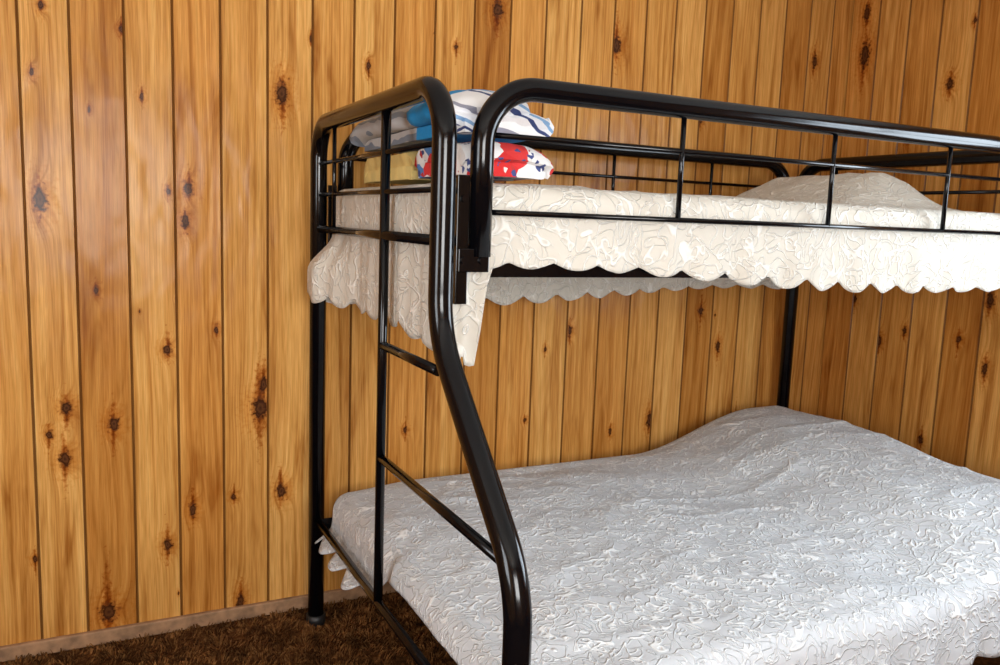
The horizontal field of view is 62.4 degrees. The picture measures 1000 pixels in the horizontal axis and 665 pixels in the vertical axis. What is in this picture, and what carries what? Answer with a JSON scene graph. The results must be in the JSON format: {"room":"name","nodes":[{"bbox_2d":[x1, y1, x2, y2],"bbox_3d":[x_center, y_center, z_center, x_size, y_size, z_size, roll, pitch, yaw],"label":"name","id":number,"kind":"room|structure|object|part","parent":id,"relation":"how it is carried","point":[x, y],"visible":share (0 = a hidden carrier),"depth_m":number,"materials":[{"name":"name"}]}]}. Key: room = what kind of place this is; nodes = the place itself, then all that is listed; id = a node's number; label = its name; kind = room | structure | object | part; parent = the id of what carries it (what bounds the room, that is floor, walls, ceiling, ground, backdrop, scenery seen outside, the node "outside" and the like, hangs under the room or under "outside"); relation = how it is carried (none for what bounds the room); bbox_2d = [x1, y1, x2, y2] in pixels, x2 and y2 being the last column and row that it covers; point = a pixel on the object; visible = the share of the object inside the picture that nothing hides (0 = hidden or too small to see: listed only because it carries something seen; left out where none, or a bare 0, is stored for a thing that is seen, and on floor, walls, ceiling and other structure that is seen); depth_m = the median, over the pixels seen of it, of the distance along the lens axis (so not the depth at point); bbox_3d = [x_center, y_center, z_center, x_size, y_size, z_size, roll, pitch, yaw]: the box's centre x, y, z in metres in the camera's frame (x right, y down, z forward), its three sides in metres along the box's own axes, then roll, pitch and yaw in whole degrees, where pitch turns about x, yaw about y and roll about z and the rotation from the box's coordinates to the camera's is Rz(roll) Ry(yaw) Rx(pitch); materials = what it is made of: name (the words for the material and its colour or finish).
{"room":"bedroom","nodes":[
{"label":"bedroom","id":0,"kind":"room"},
{"bbox_2d":[0,0,854,645],"bbox_3d":[-0.499,-0.239,2.907,4.667,2.450,0.060,-2,9,-27],"label":"wall","id":1,"kind":"structure","parent":0,"point":[155,154],"depth_m":2.74,"materials":[{"name":"brown wood"}]},
{"bbox_2d":[0,581,396,661],"bbox_3d":[-0.525,0.956,3.034,4.567,0.048,0.018,-2,9,-27],"label":"baseboard","id":2,"kind":"structure","parent":1,"relation":"attached to","point":[95,637],"depth_m":2.73,"materials":[{"name":"brown wood"}]},
{"bbox_2d":[1,592,999,664],"bbox_3d":[0.390,1.290,1.222,4.767,0.060,4.331,-2,9,-27],"label":"floor","id":3,"kind":"structure","parent":0,"point":[979,660],"depth_m":2.70,"materials":[{"name":"brown carpet"}]},
{"bbox_2d":[0,590,457,664],"bbox_3d":[-0.694,1.076,2.185,2.226,0.025,1.392,-2,9,-27],"label":"carpet","id":4,"kind":"structure","parent":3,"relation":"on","point":[305,632],"depth_m":2.68,"materials":[{"name":"brown carpet"}]},
{"bbox_2d":[306,76,999,664],"bbox_3d":[0.657,0.225,2.564,2.168,1.706,1.507,-2,9,-27],"label":"bunk bed","id":5,"kind":"object","parent":3,"relation":"on","point":[470,219],"visible":0.7,"depth_m":1.99,"materials":[{"name":"black metal"}]},
{"bbox_3d":[-0.283,0.251,2.094,0.053,1.693,1.495,-2,9,-27],"label":"frame","id":6,"kind":"part","parent":5,"relation":"part of","materials":[{"name":"black metal"}]},
{"bbox_3d":[0.360,-0.525,3.114,1.978,0.388,0.050,-2,9,-27],"label":"guard rail","id":7,"kind":"part","parent":5,"relation":"part of","materials":[{"name":"black metal"}]},
{"bbox_2d":[307,172,999,365],"bbox_3d":[0.545,-0.281,2.676,2.147,0.561,1.054,-2,9,-27],"label":"bedspread","id":8,"kind":"object","parent":5,"relation":"on","point":[345,272],"visible":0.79,"depth_m":2.23,"materials":[{"name":"beige fabric"}]},
{"bbox_2d":[364,151,430,184],"bbox_3d":[-0.222,-0.481,2.426,0.252,0.086,0.474,-2,9,-27],"label":"blanket","id":9,"kind":"object","parent":8,"relation":"on","point":[403,171],"visible":0.38,"depth_m":2.32,"materials":[{"name":"yellow fabric"}]},
{"bbox_2d":[349,89,553,153],"bbox_3d":[-0.158,-0.562,2.234,0.292,0.114,0.800,-2,9,-27],"label":"quilt","id":10,"kind":"object","parent":9,"relation":"on","point":[411,125],"visible":0.61,"depth_m":1.97,"materials":[{"name":"fabric"}]},
{"bbox_2d":[414,142,553,180],"bbox_3d":[-0.041,-0.425,2.057,0.253,0.087,0.361,-2,9,-27],"label":"patchwork quilt","id":11,"kind":"object","parent":8,"relation":"on","point":[512,162],"visible":0.55,"depth_m":1.93,"materials":[{"name":"fabric"}]},
{"bbox_3d":[0.824,-0.384,2.194,1.978,0.388,0.050,-2,9,-27],"label":"guard rail","id":12,"kind":"part","parent":5,"relation":"part of","materials":[{"name":"black metal"}]},
{"bbox_3d":[1.598,0.193,3.034,0.053,1.693,1.495,-2,9,-27],"label":"frame","id":13,"kind":"part","parent":5,"relation":"part of","materials":[{"name":"black metal"}]},
{"bbox_3d":[0.650,0.656,2.650,1.943,0.099,1.262,-2,9,-27],"label":"mattress","id":14,"kind":"object","parent":5,"relation":"on","visible":0},
{"bbox_2d":[315,406,999,664],"bbox_3d":[0.648,0.599,2.619,2.172,0.368,1.477,-2,9,-27],"label":"bedspread","id":15,"kind":"object","parent":14,"relation":"on","point":[767,535],"visible":0.92,"depth_m":2.31,"materials":[{"name":"fabric"}]},
{"bbox_2d":[817,0,999,478],"bbox_3d":[2.505,-0.018,2.086,0.060,2.450,4.129,-2,9,-27],"label":"wall","id":16,"kind":"structure","parent":0,"point":[920,370],"depth_m":3.45,"materials":[{"name":"brown wood"}]}
]}

